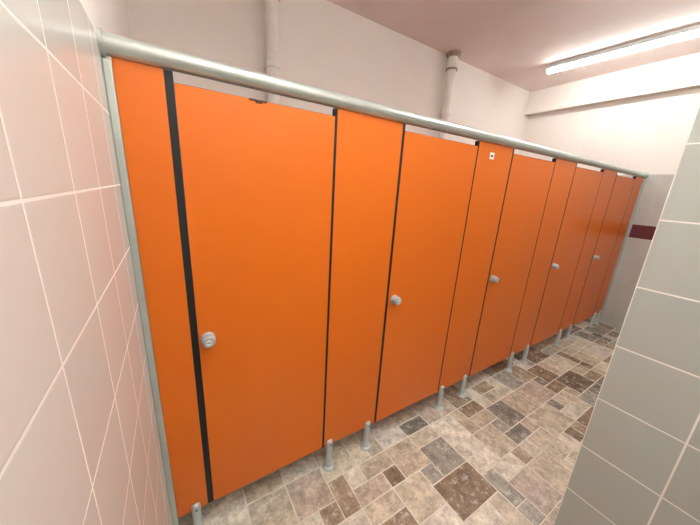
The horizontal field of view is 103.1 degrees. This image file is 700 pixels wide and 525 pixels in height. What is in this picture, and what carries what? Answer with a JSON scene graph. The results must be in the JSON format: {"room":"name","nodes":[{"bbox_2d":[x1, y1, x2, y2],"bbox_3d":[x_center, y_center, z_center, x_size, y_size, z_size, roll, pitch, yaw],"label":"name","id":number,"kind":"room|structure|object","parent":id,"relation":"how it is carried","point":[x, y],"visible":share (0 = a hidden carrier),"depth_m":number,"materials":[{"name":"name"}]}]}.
{"room":"public restroom","nodes":[
{"label":"public restroom","id":0,"kind":"room"},
{"bbox_2d":[0,0,178,524],"bbox_3d":[-0.547,-0.142,0.513,0.142,3.320,4.080,-6,18,-31],"label":"wall","id":1,"kind":"structure","parent":0,"point":[80,441],"depth_m":0.41,"materials":[{"name":"tile"}]},
{"bbox_2d":[126,0,529,351],"bbox_3d":[0.611,-0.913,3.607,5.474,3.320,0.126,-6,18,-31],"label":"wall","id":2,"kind":"structure","parent":0,"point":[323,44],"depth_m":2.67,"materials":[{"name":"paint"}]},
{"bbox_2d":[179,319,620,524],"bbox_3d":[1.617,1.262,2.352,5.474,0.100,4.320,-6,18,-31],"label":"floor","id":3,"kind":"structure","parent":0,"point":[505,452],"depth_m":1.82,"materials":[{"name":"tile"}]},
{"bbox_2d":[111,57,213,524],"bbox_3d":[-0.683,0.368,1.104,0.150,2.012,0.074,-6,18,-31],"label":"pilaster","id":4,"kind":"object","parent":3,"relation":"on","point":[145,93],"visible":1,"depth_m":1.00,"materials":[{"name":"orange laminate"}]},
{"bbox_2d":[174,82,334,500],"bbox_3d":[-0.362,0.271,1.274,0.588,1.812,0.081,-6,18,-31],"label":"door","id":5,"kind":"structure","parent":4,"relation":"attached to","point":[258,174],"depth_m":1.20,"materials":[{"name":"orange laminate"}]},
{"bbox_2d":[265,0,279,103],"bbox_3d":[-0.718,-0.728,2.634,0.170,3.320,0.170,-6,18,-31],"label":"vent pipe","id":6,"kind":"object","parent":3,"relation":"on","point":[272,65],"visible":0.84,"depth_m":2.29,"materials":[{"name":"white plastic"}]},
{"bbox_2d":[322,108,405,471],"bbox_3d":[0.052,0.289,1.556,0.404,2.012,0.074,-6,18,-31],"label":"pilaster","id":7,"kind":"object","parent":3,"relation":"on","point":[368,150],"visible":1,"depth_m":1.48,"materials":[{"name":"orange laminate"}]},
{"bbox_2d":[438,50,460,138],"bbox_3d":[1.158,-0.930,3.788,0.170,3.320,0.170,-6,18,-31],"label":"vent pipe","id":8,"kind":"object","parent":3,"relation":"on","point":[453,55],"visible":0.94,"depth_m":3.41,"materials":[{"name":"white plastic"}]},
{"bbox_2d":[434,141,514,410],"bbox_3d":[0.913,0.197,2.086,0.409,2.012,0.074,-6,18,-31],"label":"pilaster","id":9,"kind":"object","parent":3,"relation":"on","point":[493,162],"visible":1,"depth_m":2.02,"materials":[{"name":"orange laminate"}]},
{"bbox_2d":[96,27,649,178],"bbox_3d":[1.512,-0.859,2.150,5.232,0.078,0.078,-6,18,-31],"label":"rail","id":10,"kind":"object","parent":9,"relation":"on","point":[110,45],"visible":0.94,"depth_m":1.06,"materials":[{"name":"metal"}]},
{"bbox_2d":[376,131,477,421],"bbox_3d":[0.488,0.179,1.798,0.606,1.811,0.081,-6,18,-31],"label":"door","id":11,"kind":"structure","parent":9,"relation":"attached to","point":[436,178],"depth_m":1.75,"materials":[{"name":"orange laminate"}]},
{"bbox_2d":[470,154,554,375],"bbox_3d":[1.357,0.086,2.332,0.621,1.811,0.081,-6,18,-31],"label":"door","id":12,"kind":"structure","parent":9,"relation":"attached to","point":[529,180],"depth_m":2.29,"materials":[{"name":"orange laminate"}]},
{"bbox_2d":[504,158,576,371],"bbox_3d":[1.789,0.102,2.625,0.411,2.012,0.074,-6,18,-31],"label":"pilaster","id":13,"kind":"object","parent":3,"relation":"on","point":[563,173],"visible":0.97,"depth_m":2.57,"materials":[{"name":"orange laminate"}]},
{"bbox_2d":[531,167,602,345],"bbox_3d":[2.242,-0.009,2.876,0.638,1.811,0.081,-6,18,-31],"label":"door","id":14,"kind":"structure","parent":13,"relation":"attached to","point":[586,182],"depth_m":2.85,"materials":[{"name":"orange laminate"}]},
{"bbox_2d":[553,169,617,345],"bbox_3d":[2.675,0.007,3.170,0.399,2.012,0.074,-6,18,-31],"label":"pilaster","id":15,"kind":"object","parent":3,"relation":"on","point":[608,179],"visible":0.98,"depth_m":3.13,"materials":[{"name":"orange laminate"}]},
{"bbox_2d":[573,175,634,324],"bbox_3d":[3.121,-0.104,3.417,0.634,1.811,0.081,-6,18,-31],"label":"door","id":16,"kind":"structure","parent":15,"relation":"attached to","point":[623,186],"depth_m":3.39,"materials":[{"name":"orange laminate"}]},
{"bbox_2d":[587,176,642,326],"bbox_3d":[3.510,-0.083,3.684,0.297,2.012,0.074,-6,18,-31],"label":"pilaster","id":17,"kind":"object","parent":3,"relation":"on","point":[638,180],"visible":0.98,"depth_m":3.66,"materials":[{"name":"orange laminate"}]},
{"bbox_2d":[327,0,699,91],"bbox_3d":[1.813,-2.033,1.456,5.474,0.100,4.320,-6,18,-31],"label":"ceiling","id":18,"kind":"structure","parent":0,"point":[512,41],"depth_m":2.79,"materials":[{"name":"paint"}]},
{"bbox_2d":[544,24,699,74],"bbox_3d":[2.946,-2.278,2.977,0.104,0.093,1.500,-7,19,-35],"label":"ceiling lamp","id":19,"kind":"object","parent":18,"relation":"attached to","point":[693,31],"depth_m":2.94,"materials":[{"name":"white plastic"}]},
{"bbox_2d":[521,85,699,329],"bbox_3d":[3.985,-0.629,3.301,0.120,3.320,4.080,-6,18,-31],"label":"wall","id":20,"kind":"structure","parent":0,"point":[648,133],"depth_m":3.64,"materials":[{"name":"paint"}]},
{"bbox_2d":[525,52,699,114],"bbox_3d":[3.969,-2.051,2.849,0.131,0.345,4.080,-6,18,-31],"label":"beam","id":21,"kind":"structure","parent":20,"relation":"attached to","point":[683,71],"depth_m":3.54,"materials":[{"name":"paint"}]},
{"bbox_2d":[598,179,645,322],"bbox_3d":[3.651,-0.094,3.779,0.044,2.000,0.041,-6,18,-31],"label":"post","id":22,"kind":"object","parent":20,"relation":"attached to","point":[643,181],"depth_m":3.72,"materials":[{"name":"metal"}]},
{"bbox_2d":[629,224,655,239],"bbox_3d":[3.913,-0.321,3.353,0.004,0.170,0.785,-6,18,-31],"label":"trim","id":23,"kind":"structure","parent":20,"relation":"attached to","point":[637,231],"depth_m":3.58,"materials":[{"name":"red tile"}]},
{"bbox_2d":[553,103,699,524],"bbox_3d":[1.332,0.052,0.211,0.150,3.320,1.502,-6,18,-31],"label":"wall","id":24,"kind":"structure","parent":0,"point":[637,462],"depth_m":0.82,"materials":[{"name":"tile"}]}
]}

